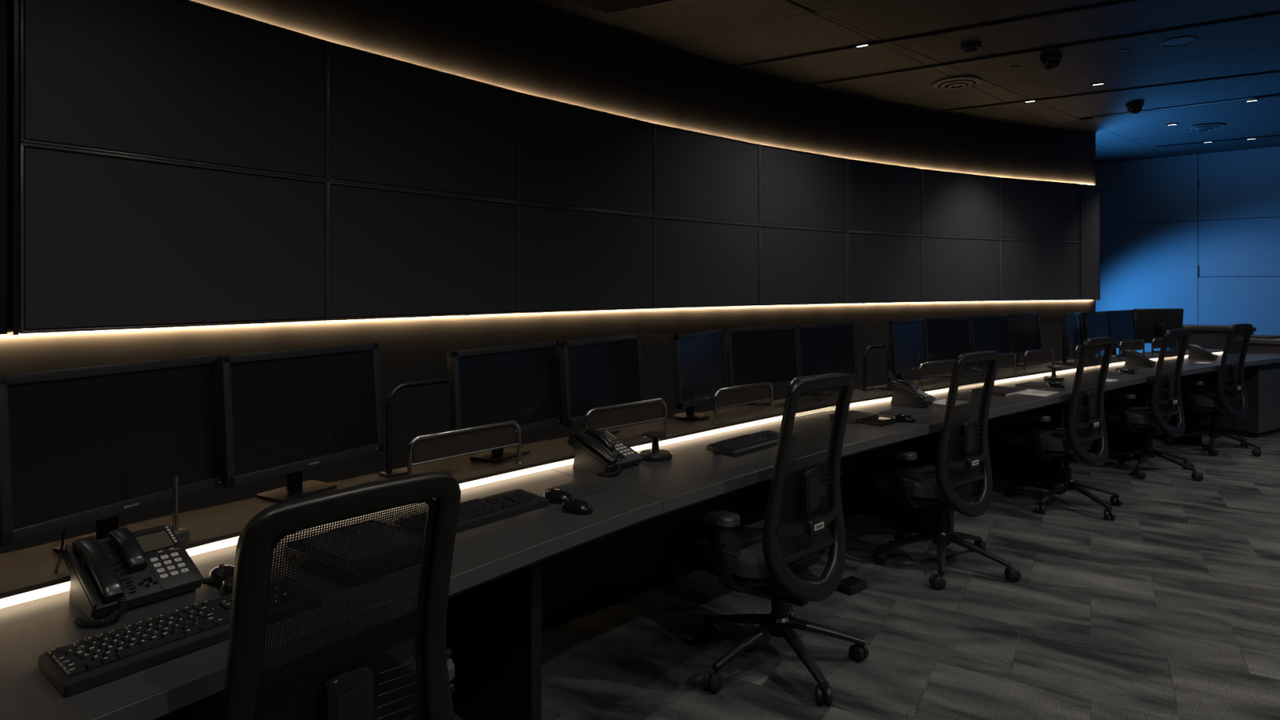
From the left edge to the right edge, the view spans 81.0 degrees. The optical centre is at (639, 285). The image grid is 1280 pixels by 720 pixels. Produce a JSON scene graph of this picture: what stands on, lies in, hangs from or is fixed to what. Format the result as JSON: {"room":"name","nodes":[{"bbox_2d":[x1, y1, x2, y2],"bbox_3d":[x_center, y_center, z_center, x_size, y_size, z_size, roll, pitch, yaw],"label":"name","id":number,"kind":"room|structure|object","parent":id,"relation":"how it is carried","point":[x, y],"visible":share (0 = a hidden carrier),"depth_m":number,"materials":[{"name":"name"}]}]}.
{"room":"control room","nodes":[
{"label":"control room","id":0,"kind":"room"},
{"bbox_2d":[0,0,1095,554],"bbox_3d":[-1.204,-0.220,0.589,4.319,3.280,21.413,0,0,27],"label":"wall","id":1,"kind":"structure","parent":0,"point":[533,47],"depth_m":5.10,"materials":[{"name":"brown paint"}]},
{"bbox_2d":[6,0,18,335],"bbox_3d":[-2.258,-0.512,2.695,0.090,1.380,0.016,0,0,34],"label":"post","id":2,"kind":"object","parent":1,"relation":"attached to","point":[12,5],"visible":0.93,"depth_m":2.67,"materials":[{"name":"grey metal"}]},
{"bbox_2d":[18,142,328,333],"bbox_3d":[-1.896,-0.169,3.199,0.060,0.685,1.214,0,0,34],"label":"wall display","id":3,"kind":"object","parent":1,"relation":"attached to","point":[107,241],"visible":0.99,"depth_m":3.06,"materials":[{"name":"black glass"}]},
{"bbox_2d":[18,0,328,181],"bbox_3d":[-1.896,-0.857,3.199,0.060,0.687,1.214,0,0,34],"label":"wall display","id":4,"kind":"object","parent":1,"relation":"attached to","point":[189,82],"visible":0.99,"depth_m":3.10,"materials":[{"name":"black glass"}]},
{"bbox_2d":[327,41,519,202],"bbox_3d":[-1.162,-0.857,4.187,0.060,0.687,1.245,0,0,39],"label":"wall display","id":5,"kind":"object","parent":1,"relation":"attached to","point":[393,123],"visible":1,"depth_m":4.09,"materials":[{"name":"black glass"}]},
{"bbox_2d":[328,181,519,320],"bbox_3d":[-1.162,-0.169,4.187,0.060,0.685,1.245,0,0,39],"label":"wall display","id":6,"kind":"object","parent":1,"relation":"attached to","point":[393,253],"visible":0.99,"depth_m":4.08,"materials":[{"name":"black glass"}]},
{"bbox_2d":[518,92,654,216],"bbox_3d":[-0.341,-0.857,5.126,0.060,0.687,1.244,0,0,43],"label":"wall display","id":7,"kind":"object","parent":1,"relation":"attached to","point":[571,156],"visible":0.99,"depth_m":5.06,"materials":[{"name":"black glass"}]},
{"bbox_2d":[519,203,654,313],"bbox_3d":[-0.341,-0.169,5.126,0.060,0.685,1.244,0,0,43],"label":"wall display","id":8,"kind":"object","parent":1,"relation":"attached to","point":[571,260],"visible":0.99,"depth_m":5.05,"materials":[{"name":"black glass"}]},
{"bbox_2d":[654,216,759,308],"bbox_3d":[0.545,-0.169,5.989,1.225,0.685,0.060,0,0,-42],"label":"wall display","id":9,"kind":"object","parent":1,"relation":"attached to","point":[699,264],"visible":1,"depth_m":5.94,"materials":[{"name":"black glass"}]},
{"bbox_2d":[654,123,759,225],"bbox_3d":[0.545,-0.857,5.989,1.225,0.687,0.060,0,0,-42],"label":"wall display","id":10,"kind":"object","parent":1,"relation":"attached to","point":[699,175],"visible":1,"depth_m":5.94,"materials":[{"name":"black glass"}]},
{"bbox_2d":[759,225,847,306],"bbox_3d":[1.477,-0.169,6.763,1.194,0.685,0.060,0,0,-37],"label":"wall display","id":11,"kind":"object","parent":1,"relation":"attached to","point":[798,265],"visible":1,"depth_m":6.72,"materials":[{"name":"black glass"}]},
{"bbox_2d":[760,144,847,231],"bbox_3d":[1.477,-0.857,6.763,1.194,0.687,0.060,0,0,-37],"label":"wall display","id":12,"kind":"object","parent":1,"relation":"attached to","point":[802,189],"visible":0.99,"depth_m":6.72,"materials":[{"name":"black glass"}]},
{"bbox_2d":[847,231,922,303],"bbox_3d":[2.422,-0.169,7.436,1.121,0.685,0.060,0,0,-33],"label":"wall display","id":13,"kind":"object","parent":1,"relation":"attached to","point":[882,268],"visible":1,"depth_m":7.40,"materials":[{"name":"black glass"}]},
{"bbox_2d":[847,158,922,235],"bbox_3d":[2.422,-0.857,7.436,1.121,0.687,0.060,0,0,-33],"label":"wall display","id":14,"kind":"object","parent":1,"relation":"attached to","point":[882,197],"visible":0.99,"depth_m":7.40,"materials":[{"name":"black glass"}]},
{"bbox_2d":[920,168,1000,239],"bbox_3d":[3.441,-0.857,8.045,1.248,0.687,0.060,0,0,-29],"label":"wall display","id":15,"kind":"object","parent":1,"relation":"attached to","point":[955,204],"visible":1,"depth_m":8.02,"materials":[{"name":"black glass"}]},
{"bbox_2d":[922,235,1000,302],"bbox_3d":[3.441,-0.169,8.045,1.248,0.685,0.060,0,0,-29],"label":"wall display","id":16,"kind":"object","parent":1,"relation":"attached to","point":[955,269],"visible":0.99,"depth_m":8.01,"materials":[{"name":"black glass"}]},
{"bbox_2d":[1000,239,1079,301],"bbox_3d":[4.585,-0.169,8.612,1.301,0.685,0.060,0,0,-24],"label":"wall display","id":17,"kind":"object","parent":1,"relation":"attached to","point":[1031,269],"visible":1,"depth_m":8.59,"materials":[{"name":"black glass"}]},
{"bbox_2d":[1000,177,1079,241],"bbox_3d":[4.585,-0.857,8.612,1.301,0.687,0.060,0,0,-24],"label":"wall display","id":18,"kind":"object","parent":1,"relation":"attached to","point":[1034,210],"visible":0.99,"depth_m":8.59,"materials":[{"name":"black glass"}]},
{"bbox_2d":[1079,184,1100,300],"bbox_3d":[5.354,-0.512,8.978,0.341,1.380,0.085,0,0,-24],"label":"panel","id":19,"kind":"object","parent":1,"relation":"attached to","point":[1090,195],"visible":1,"depth_m":8.94,"materials":[{"name":"grey"}]},
{"bbox_2d":[377,433,1279,719],"bbox_3d":[3.000,1.470,6.000,26.000,0.100,24.000,0,0,0],"label":"floor","id":20,"kind":"structure","parent":0,"point":[1168,607],"depth_m":3.15,"materials":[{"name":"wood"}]},
{"bbox_2d":[220,471,461,719],"bbox_3d":[-0.664,0.884,1.443,0.707,1.070,0.684,0,0,42],"label":"chair","id":21,"kind":"object","parent":20,"relation":"on","point":[424,659],"visible":1,"depth_m":1.33,"materials":[{"name":"black plastic"}]},
{"bbox_2d":[0,348,1279,719],"bbox_3d":[2.033,1.032,4.335,11.178,0.775,1.503,0,0,-41],"label":"desk","id":22,"kind":"object","parent":20,"relation":"on","point":[513,580],"visible":0.49,"depth_m":2.47,"materials":[{"name":"grey laminate"}]},
{"bbox_2d":[54,529,66,573],"bbox_3d":[-1.364,0.598,1.804,0.036,0.091,0.279,0,0,-18],"label":"cable","id":23,"kind":"object","parent":22,"relation":"on","point":[64,531],"visible":0.35,"depth_m":1.74,"materials":[{"name":"black rubber"}]},
{"bbox_2d":[0,354,222,554],"bbox_3d":[-1.323,0.420,1.881,0.143,0.449,0.545,0,0,23],"label":"monitor","id":24,"kind":"object","parent":22,"relation":"on","point":[78,446],"visible":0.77,"depth_m":1.81,"materials":[{"name":"grey plastic"}]},
{"bbox_2d":[62,524,202,627],"bbox_3d":[-1.104,0.613,1.624,0.245,0.133,0.231,0,0,38],"label":"desk phone","id":25,"kind":"object","parent":22,"relation":"on","point":[125,571],"visible":1,"depth_m":1.61,"materials":[{"name":"black plastic"}]},
{"bbox_2d":[38,577,320,696],"bbox_3d":[-0.869,0.662,1.458,0.151,0.035,0.450,0,0,38],"label":"keyboard","id":26,"kind":"object","parent":22,"relation":"on","point":[78,666],"visible":0.78,"depth_m":1.36,"materials":[{"name":"black plastic"}]},
{"bbox_2d":[172,475,189,542],"bbox_3d":[-1.153,0.558,1.872,0.035,0.166,0.040,0,0,34],"label":"post","id":27,"kind":"object","parent":22,"relation":"on","point":[183,534],"visible":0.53,"depth_m":1.86,"materials":[{"name":"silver metal"}]},
{"bbox_2d":[208,564,234,588],"bbox_3d":[-0.944,0.661,1.715,0.105,0.037,0.060,0,0,32],"label":"computer mouse","id":28,"kind":"object","parent":22,"relation":"on","point":[218,574],"visible":0.62,"depth_m":1.70,"materials":[{"name":"black plastic"}]},
{"bbox_2d":[220,573,233,595],"bbox_3d":[-0.888,0.661,1.659,0.105,0.037,0.060,0,0,42],"label":"computer mouse","id":29,"kind":"object","parent":22,"relation":"on","point":[226,588],"visible":0.34,"depth_m":1.64,"materials":[{"name":"black plastic"}]},
{"bbox_2d":[216,342,382,502],"bbox_3d":[-1.061,0.420,2.332,0.143,0.449,0.545,0,0,29],"label":"monitor","id":30,"kind":"object","parent":22,"relation":"on","point":[288,412],"visible":0.99,"depth_m":2.27,"materials":[{"name":"grey plastic"}]},
{"bbox_2d":[284,520,424,585],"bbox_3d":[-0.694,0.659,1.868,0.290,0.042,0.250,0,0,37],"label":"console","id":31,"kind":"object","parent":22,"relation":"on","point":[375,520],"visible":0.16,"depth_m":1.81,"materials":[{"name":"black plastic"}]},
{"bbox_2d":[377,377,448,477],"bbox_3d":[-0.741,0.488,2.675,0.070,0.314,0.385,0,0,42],"label":"tube","id":32,"kind":"object","parent":22,"relation":"on","point":[389,473],"visible":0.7,"depth_m":2.54,"materials":[{"name":"grey metal"}]},
{"bbox_2d":[407,420,524,475],"bbox_3d":[-0.586,0.564,2.554,0.036,0.162,0.476,0,0,43],"label":"rail","id":33,"kind":"object","parent":22,"relation":"on","point":[428,450],"visible":0.86,"depth_m":2.54,"materials":[{"name":"silver metal"}]},
{"bbox_2d":[392,488,549,536],"bbox_3d":[-0.481,0.662,2.190,0.151,0.035,0.450,0,0,41],"label":"keyboard","id":34,"kind":"object","parent":22,"relation":"on","point":[475,513],"visible":0.63,"depth_m":2.21,"materials":[{"name":"black plastic"}]},
{"bbox_2d":[447,340,562,462],"bbox_3d":[-0.523,0.435,2.834,0.142,0.419,0.575,0,0,33],"label":"monitor","id":35,"kind":"object","parent":22,"relation":"on","point":[520,384],"visible":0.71,"depth_m":2.79,"materials":[{"name":"grey plastic"}]},
{"bbox_2d":[543,488,573,504],"bbox_3d":[-0.256,0.661,2.361,0.105,0.037,0.060,0,0,24],"label":"computer mouse","id":36,"kind":"object","parent":22,"relation":"on","point":[557,496],"visible":0.78,"depth_m":2.34,"materials":[{"name":"black plastic"}]},
{"bbox_2d":[561,497,593,515],"bbox_3d":[-0.189,0.661,2.257,0.105,0.037,0.060,0,0,30],"label":"computer mouse","id":37,"kind":"object","parent":22,"relation":"on","point":[575,506],"visible":1,"depth_m":2.23,"materials":[{"name":"black plastic"}]},
{"bbox_2d":[545,480,610,498],"bbox_3d":[-0.206,0.678,2.496,0.150,0.003,0.165,0,0,44],"label":"mouse pad","id":38,"kind":"object","parent":22,"relation":"on","point":[581,488],"visible":0.85,"depth_m":2.50,"materials":[{"name":"black fabric"}]},
{"bbox_2d":[557,333,644,435],"bbox_3d":[-0.189,0.435,3.247,0.142,0.419,0.575,0,0,32],"label":"monitor","id":39,"kind":"object","parent":22,"relation":"on","point":[597,372],"visible":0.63,"depth_m":3.17,"materials":[{"name":"grey plastic"}]},
{"bbox_2d":[567,428,643,476],"bbox_3d":[-0.124,0.613,2.799,0.245,0.133,0.231,0,0,40],"label":"desk phone","id":40,"kind":"object","parent":22,"relation":"on","point":[601,452],"visible":1,"depth_m":2.77,"materials":[{"name":"black plastic"}]},
{"bbox_2d":[0,348,1223,599],"bbox_3d":[1.609,0.651,4.372,10.590,0.012,0.875,0,0,-41],"label":"shelf","id":41,"kind":"object","parent":22,"relation":"attached to","point":[28,572],"depth_m":2.81,"materials":[{"name":"grey laminate"}]},
{"bbox_2d":[584,398,669,435],"bbox_3d":[-0.049,0.564,3.088,0.476,0.162,0.036,0,0,-44],"label":"screen","id":42,"kind":"object","parent":22,"relation":"on","point":[621,416],"visible":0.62,"depth_m":3.08,"materials":[{"name":"silver metal"}]},
{"bbox_2d":[638,431,672,462],"bbox_3d":[0.060,0.631,2.954,0.134,0.098,0.134,0,0,0],"label":"pedestal","id":43,"kind":"object","parent":22,"relation":"on","point":[655,454],"visible":0.97,"depth_m":2.93,"materials":[{"name":"black"}]},
{"bbox_2d":[670,328,728,420],"bbox_3d":[0.249,0.435,3.663,0.176,0.419,0.560,0,0,29],"label":"monitor","id":44,"kind":"object","parent":22,"relation":"on","point":[699,359],"visible":0.88,"depth_m":3.59,"materials":[{"name":"grey plastic"}]},
{"bbox_2d":[711,381,775,424],"bbox_3d":[0.508,0.564,3.638,0.476,0.162,0.036,0,0,-44],"label":"screen","id":45,"kind":"object","parent":22,"relation":"on","point":[725,399],"visible":1,"depth_m":3.62,"materials":[{"name":"silver metal"}]},
{"bbox_2d":[706,430,795,457],"bbox_3d":[0.474,0.662,3.169,0.151,0.035,0.450,0,0,43],"label":"keyboard","id":46,"kind":"object","parent":22,"relation":"on","point":[740,446],"visible":0.94,"depth_m":3.09,"materials":[{"name":"black plastic"}]},
{"bbox_2d":[724,324,799,405],"bbox_3d":[0.632,0.435,4.106,0.560,0.419,0.176,0,0,-40],"label":"monitor","id":47,"kind":"object","parent":22,"relation":"on","point":[754,355],"visible":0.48,"depth_m":4.04,"materials":[{"name":"grey plastic"}]},
{"bbox_2d":[789,372,838,394],"bbox_3d":[0.953,0.564,4.044,0.476,0.162,0.036,0,0,-40],"label":"metal rail","id":48,"kind":"object","parent":22,"relation":"on","point":[795,379],"visible":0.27,"depth_m":3.98,"materials":[{"name":"silver metal"}]},
{"bbox_2d":[796,321,857,395],"bbox_3d":[1.062,0.435,4.471,0.560,0.419,0.176,0,0,-41],"label":"monitor","id":49,"kind":"object","parent":22,"relation":"on","point":[824,348],"visible":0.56,"depth_m":4.42,"materials":[{"name":"grey"}]},
{"bbox_2d":[829,410,878,423],"bbox_3d":[1.086,0.668,3.806,0.210,0.024,0.160,0,0,-42],"label":"keyboard","id":50,"kind":"object","parent":22,"relation":"on","point":[854,416],"visible":0.77,"depth_m":3.77,"materials":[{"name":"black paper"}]},
{"bbox_2d":[857,343,886,390],"bbox_3d":[1.462,0.508,4.694,0.235,0.274,0.070,0,0,-37],"label":"desk lamp","id":51,"kind":"object","parent":22,"relation":"on","point":[880,345],"visible":1,"depth_m":4.63,"materials":[{"name":"grey metal"}]},
{"bbox_2d":[861,417,901,426],"bbox_3d":[1.195,0.675,3.714,0.190,0.009,0.110,0,0,-42],"label":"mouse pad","id":52,"kind":"object","parent":22,"relation":"on","point":[881,421],"visible":1,"depth_m":3.69,"materials":[{"name":"black"}]},
{"bbox_2d":[876,351,892,390],"bbox_3d":[1.555,0.527,4.677,0.130,0.237,0.100,0,0,-38],"label":"post","id":53,"kind":"object","parent":22,"relation":"on","point":[889,373],"visible":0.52,"depth_m":4.67,"materials":[{"name":"grey metal"}]},
{"bbox_2d":[878,408,923,415],"bbox_3d":[1.392,0.678,4.005,0.190,0.003,0.160,0,0,-42],"label":"mouse pad","id":54,"kind":"object","parent":22,"relation":"on","point":[895,411],"visible":0.75,"depth_m":4.01,"materials":[{"name":"black fabric"}]},
{"bbox_2d":[893,413,915,422],"bbox_3d":[1.323,0.661,3.750,0.105,0.037,0.060,0,0,40],"label":"computer mouse","id":55,"kind":"object","parent":22,"relation":"on","point":[903,417],"visible":0.98,"depth_m":3.73,"materials":[{"name":"black plastic"}]},
{"bbox_2d":[886,318,928,384],"bbox_3d":[1.716,0.435,4.946,0.176,0.419,0.560,0,0,41],"label":"monitor","id":56,"kind":"object","parent":22,"relation":"on","point":[907,339],"visible":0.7,"depth_m":4.87,"materials":[{"name":"grey"}]},
{"bbox_2d":[886,379,935,408],"bbox_3d":[1.563,0.613,4.294,0.231,0.133,0.245,0,0,-45],"label":"desk phone","id":57,"kind":"object","parent":22,"relation":"on","point":[904,393],"visible":1,"depth_m":4.26,"materials":[{"name":"black plastic"}]},
{"bbox_2d":[916,359,955,389],"bbox_3d":[1.910,0.564,4.797,0.476,0.162,0.036,0,0,-38],"label":"screen","id":58,"kind":"object","parent":22,"relation":"on","point":[925,370],"visible":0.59,"depth_m":4.77,"materials":[{"name":"silver metal"}]},
{"bbox_2d":[925,315,972,377],"bbox_3d":[2.138,0.435,5.346,0.560,0.419,0.176,0,0,-36],"label":"monitor","id":59,"kind":"object","parent":22,"relation":"on","point":[947,338],"visible":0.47,"depth_m":5.28,"materials":[{"name":"grey"}]},
{"bbox_2d":[933,399,967,404],"bbox_3d":[1.793,0.678,4.347,0.210,0.003,0.150,0,0,-44],"label":"paper sheet","id":60,"kind":"object","parent":22,"relation":"on","point":[943,402],"visible":0.27,"depth_m":4.35,"materials":[{"name":"grey paper"}]},
{"bbox_2d":[969,314,1011,371],"bbox_3d":[2.601,0.435,5.700,0.560,0.419,0.176,0,0,-38],"label":"monitor","id":61,"kind":"object","parent":22,"relation":"on","point":[988,332],"visible":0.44,"depth_m":5.65,"materials":[{"name":"grey"}]},
{"bbox_2d":[971,385,1026,396],"bbox_3d":[2.284,0.670,4.766,0.300,0.020,0.220,0,0,-40],"label":"keyboard","id":62,"kind":"object","parent":22,"relation":"on","point":[997,390],"visible":0.66,"depth_m":4.70,"materials":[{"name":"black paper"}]},
{"bbox_2d":[982,352,1017,377],"bbox_3d":[2.537,0.564,5.286,0.476,0.162,0.036,0,0,-37],"label":"screen","id":63,"kind":"object","parent":22,"relation":"on","point":[1007,360],"visible":0.53,"depth_m":5.36,"materials":[{"name":"silver metal"}]},
{"bbox_2d":[1008,312,1041,365],"bbox_3d":[3.052,0.435,6.073,0.560,0.419,0.176,0,0,-41],"label":"monitor","id":64,"kind":"object","parent":22,"relation":"on","point":[1024,328],"visible":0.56,"depth_m":6.01,"materials":[{"name":"grey"}]},
{"bbox_2d":[1014,382,1047,387],"bbox_3d":[2.697,0.677,5.117,0.240,0.005,0.170,0,0,-40],"label":"mouse pad","id":65,"kind":"object","parent":22,"relation":"on","point":[1037,384],"visible":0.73,"depth_m":5.08,"materials":[{"name":"black fabric"}]},
{"bbox_2d":[1022,348,1053,373],"bbox_3d":[3.002,0.564,5.639,0.476,0.162,0.036,0,0,-37],"label":"screen","id":66,"kind":"object","parent":22,"relation":"on","point":[1045,355],"visible":0.84,"depth_m":5.63,"materials":[{"name":"silver metal"}]},
{"bbox_2d":[1017,389,1059,396],"bbox_3d":[2.497,0.678,4.737,0.260,0.003,0.200,0,0,-43],"label":"paper sheet","id":67,"kind":"object","parent":22,"relation":"on","point":[1029,392],"visible":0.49,"depth_m":4.71,"materials":[{"name":"grey paper"}]},
{"bbox_2d":[1043,365,1064,381],"bbox_3d":[2.972,0.631,5.387,0.134,0.098,0.134,0,0,0],"label":"pedestal","id":68,"kind":"object","parent":22,"relation":"on","point":[1053,378],"visible":1,"depth_m":5.36,"materials":[{"name":"black metal"}]},
{"bbox_2d":[1047,381,1064,387],"bbox_3d":[2.782,0.661,5.016,0.060,0.037,0.105,0,0,-40],"label":"computer mouse","id":69,"kind":"object","parent":22,"relation":"on","point":[1057,384],"visible":1,"depth_m":5.00,"materials":[{"name":"black plastic"}]},
{"bbox_2d":[1053,311,1083,364],"bbox_3d":[3.498,0.435,6.171,0.176,0.419,0.560,0,0,41],"label":"monitor","id":70,"kind":"object","parent":22,"relation":"on","point":[1071,322],"visible":0.8,"depth_m":6.08,"materials":[{"name":"grey"}]},
{"bbox_2d":[1073,344,1101,365],"bbox_3d":[3.668,0.564,6.141,0.476,0.162,0.036,0,0,-37],"label":"screen","id":71,"kind":"object","parent":22,"relation":"on","point":[1077,348],"visible":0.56,"depth_m":6.04,"materials":[{"name":"silver metal"}]},
{"bbox_2d":[1081,311,1111,360],"bbox_3d":[3.886,0.435,6.478,0.560,0.419,0.176,0,0,-41],"label":"monitor","id":72,"kind":"object","parent":22,"relation":"on","point":[1095,324],"visible":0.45,"depth_m":6.40,"materials":[{"name":"grey"}]},
{"bbox_2d":[1109,309,1137,356],"bbox_3d":[4.331,0.435,6.840,0.560,0.419,0.176,0,0,-38],"label":"monitor","id":73,"kind":"object","parent":22,"relation":"on","point":[1122,322],"visible":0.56,"depth_m":6.78,"materials":[{"name":"grey"}]},
{"bbox_2d":[1119,368,1134,373],"bbox_3d":[3.761,0.661,5.795,0.060,0.037,0.105,0,0,-40],"label":"computer mouse","id":74,"kind":"object","parent":22,"relation":"on","point":[1122,371],"visible":1,"depth_m":5.77,"materials":[{"name":"black plastic"}]},
{"bbox_2d":[1117,339,1145,359],"bbox_3d":[4.340,0.564,6.616,0.476,0.162,0.036,0,0,-33],"label":"screen","id":75,"kind":"object","parent":22,"relation":"on","point":[1139,344],"visible":0.82,"depth_m":6.62,"materials":[{"name":"silver metal"}]},
{"bbox_2d":[1115,366,1148,371],"bbox_3d":[3.967,0.674,6.047,0.220,0.012,0.160,0,0,-37],"label":"notebook","id":76,"kind":"object","parent":22,"relation":"on","point":[1134,369],"visible":0.97,"depth_m":6.02,"materials":[{"name":"black paper"}]},
{"bbox_2d":[1120,349,1155,367],"bbox_3d":[4.232,0.613,6.343,0.231,0.133,0.245,0,0,-40],"label":"desk phone","id":77,"kind":"object","parent":22,"relation":"on","point":[1135,358],"visible":1,"depth_m":6.31,"materials":[{"name":"black plastic"}]},
{"bbox_2d":[1133,308,1183,352],"bbox_3d":[5.031,0.435,7.212,0.560,0.419,0.176,0,0,-13],"label":"monitor","id":78,"kind":"object","parent":22,"relation":"on","point":[1150,323],"visible":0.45,"depth_m":7.23,"materials":[{"name":"grey plastic"}]},
{"bbox_2d":[1151,337,1177,356],"bbox_3d":[4.848,0.564,6.930,0.476,0.162,0.036,0,0,-31],"label":"screen","id":79,"kind":"object","parent":22,"relation":"on","point":[1157,344],"visible":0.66,"depth_m":6.86,"materials":[{"name":"silver metal"}]},
{"bbox_2d":[1186,343,1217,359],"bbox_3d":[5.197,0.613,6.923,0.231,0.133,0.245,0,0,-36],"label":"desk phone","id":80,"kind":"object","parent":22,"relation":"on","point":[1196,352],"visible":0.99,"depth_m":6.89,"materials":[{"name":"black plastic"}]},
{"bbox_2d":[671,373,868,705],"bbox_3d":[0.486,0.871,2.842,0.693,1.096,0.692,0,0,-43],"label":"chair","id":81,"kind":"object","parent":20,"relation":"on","point":[746,549],"visible":0.99,"depth_m":2.72,"materials":[{"name":"black plastic"}]},
{"bbox_2d":[835,575,866,595],"bbox_3d":[0.987,1.399,3.503,0.130,0.040,0.090,0,0,-40],"label":"box","id":82,"kind":"object","parent":20,"relation":"on","point":[851,585],"visible":0.84,"depth_m":3.47,"materials":[{"name":"black plastic"}]},
{"bbox_2d":[856,350,1021,590],"bbox_3d":[1.506,0.871,3.872,0.722,1.096,0.705,0,0,-13],"label":"chair","id":83,"kind":"object","parent":20,"relation":"on","point":[940,485],"visible":0.97,"depth_m":3.70,"materials":[{"name":"black plastic"}]},
{"bbox_2d":[995,336,1121,519],"bbox_3d":[2.723,0.871,4.847,0.656,1.096,0.704,0,0,-36],"label":"chair","id":84,"kind":"object","parent":20,"relation":"on","point":[1069,444],"visible":0.97,"depth_m":4.72,"materials":[{"name":"black plastic"}]},
{"bbox_2d":[1086,328,1203,481],"bbox_3d":[3.880,0.871,5.746,0.671,1.096,0.751,0,0,-37],"label":"chair","id":85,"kind":"object","parent":20,"relation":"on","point":[1152,420],"visible":0.93,"depth_m":5.63,"materials":[{"name":"black plastic"}]},
{"bbox_2d":[1157,323,1262,456],"bbox_3d":[4.978,0.871,6.522,0.689,1.096,0.719,0,0,-31],"label":"chair","id":86,"kind":"object","parent":20,"relation":"on","point":[1220,403],"visible":0.91,"depth_m":6.38,"materials":[{"name":"black plastic"}]},
{"bbox_2d":[1169,324,1256,353],"bbox_3d":[6.650,0.946,8.750,0.760,0.948,0.540,0,0,20],"label":"base cabinet","id":87,"kind":"object","parent":20,"relation":"on","point":[1206,336],"visible":0.21,"depth_m":8.54,"materials":[{"name":"grey"}]},
{"bbox_2d":[1235,334,1279,353],"bbox_3d":[7.212,0.991,8.191,1.740,0.858,0.540,0,0,-31],"label":"base cabinet","id":88,"kind":"object","parent":20,"relation":"on","point":[1255,345],"visible":0.18,"depth_m":7.79,"materials":[{"name":"grey laminate"}]},
{"bbox_2d":[1250,334,1279,338],"bbox_3d":[6.651,0.550,8.020,0.300,0.022,0.220,0,0,-31],"label":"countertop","id":89,"kind":"structure","parent":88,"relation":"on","point":[1258,336],"depth_m":7.95,"materials":[{"name":"grey laminate"}]},
{"bbox_2d":[534,0,1279,164],"bbox_3d":[3.000,-1.853,6.000,26.000,0.014,24.000,0,0,0],"label":"ceiling","id":90,"kind":"structure","parent":0,"point":[731,32],"depth_m":5.99,"materials":[{"name":"black"}]},
{"bbox_2d":[559,0,679,14],"bbox_3d":[0.110,-1.836,4.672,1.300,0.023,0.395,0,0,28],"label":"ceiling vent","id":91,"kind":"object","parent":90,"relation":"in","point":[609,6],"visible":1,"depth_m":4.89,"materials":[{"name":"black metal"}]},
{"bbox_2d":[733,0,1140,67],"bbox_3d":[3.059,-1.843,4.912,5.324,0.013,0.041,0,0,32],"label":"trim","id":92,"kind":"structure","parent":90,"relation":"attached to","point":[1119,2],"depth_m":5.41,"materials":[{"name":"black metal"}]},
{"bbox_2d":[932,75,982,89],"bbox_3d":[2.875,-1.825,6.809,0.420,0.042,0.420,0,0,0],"label":"ceiling vent","id":93,"kind":"object","parent":90,"relation":"in","point":[960,82],"visible":1,"depth_m":6.74,"materials":[{"name":"grey metal"}]},
{"bbox_2d":[960,41,982,53],"bbox_3d":[2.542,-1.826,5.753,0.150,0.040,0.150,0,0,0],"label":"smoke detector","id":94,"kind":"object","parent":90,"relation":"attached to","point":[971,46],"visible":1,"depth_m":5.72,"materials":[{"name":"black plastic"}]},
{"bbox_2d":[806,11,1279,85],"bbox_3d":[3.438,-1.843,5.648,5.608,0.013,0.036,0,0,33],"label":"trim","id":95,"kind":"structure","parent":90,"relation":"attached to","point":[1276,12],"depth_m":5.77,"materials":[{"name":"black metal"}]},
{"bbox_2d":[1040,53,1062,70],"bbox_3d":[3.311,-1.791,6.037,0.156,0.110,0.156,0,0,0],"label":"dome camera","id":96,"kind":"object","parent":90,"relation":"attached to","point":[1050,61],"visible":1,"depth_m":5.99,"materials":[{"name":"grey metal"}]},
{"bbox_2d":[933,70,1279,112],"bbox_3d":[5.117,-1.843,6.693,4.914,0.013,0.036,0,0,32],"label":"trim","id":97,"kind":"structure","parent":90,"relation":"attached to","point":[1277,71],"depth_m":7.06,"materials":[{"name":"black metal"}]},
{"bbox_2d":[1125,101,1143,114],"bbox_3d":[5.017,-1.791,7.607,0.156,0.110,0.156,0,0,0],"label":"dome camera","id":98,"kind":"object","parent":90,"relation":"attached to","point":[1133,108],"visible":1,"depth_m":7.56,"materials":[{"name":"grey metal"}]},
{"bbox_2d":[1160,35,1197,46],"bbox_3d":[4.070,-1.842,5.666,0.230,0.008,0.230,0,0,0],"label":"ceiling speaker","id":99,"kind":"object","parent":90,"relation":"attached to","point":[1179,41],"visible":1,"depth_m":5.66,"materials":[{"name":"grey metal"}]},
{"bbox_2d":[1078,93,1279,119],"bbox_3d":[6.299,-1.843,7.144,3.692,0.013,0.066,0,0,39],"label":"trim","id":100,"kind":"structure","parent":90,"relation":"attached to","point":[1273,95],"depth_m":7.67,"materials":[{"name":"black metal"}]},
{"bbox_2d":[1181,123,1226,131],"bbox_3d":[6.554,-1.825,8.726,0.420,0.042,0.420,0,0,0],"label":"ceiling vent","id":101,"kind":"object","parent":90,"relation":"in","point":[1207,126],"visible":1,"depth_m":8.65,"materials":[{"name":"grey metal"}]},
{"bbox_2d":[1155,134,1279,147],"bbox_3d":[8.145,-1.843,8.979,3.264,0.013,0.056,0,0,37],"label":"trim","id":102,"kind":"structure","parent":90,"relation":"attached to","point":[1273,135],"depth_m":9.53,"materials":[{"name":"black metal"}]},
{"bbox_2d":[1095,146,1279,356],"bbox_3d":[7.582,-0.220,10.852,15.192,3.272,0.060,0,0,43],"label":"wall","id":103,"kind":"structure","parent":0,"point":[1153,264],"depth_m":10.57,"materials":[{"name":"blue paint"}]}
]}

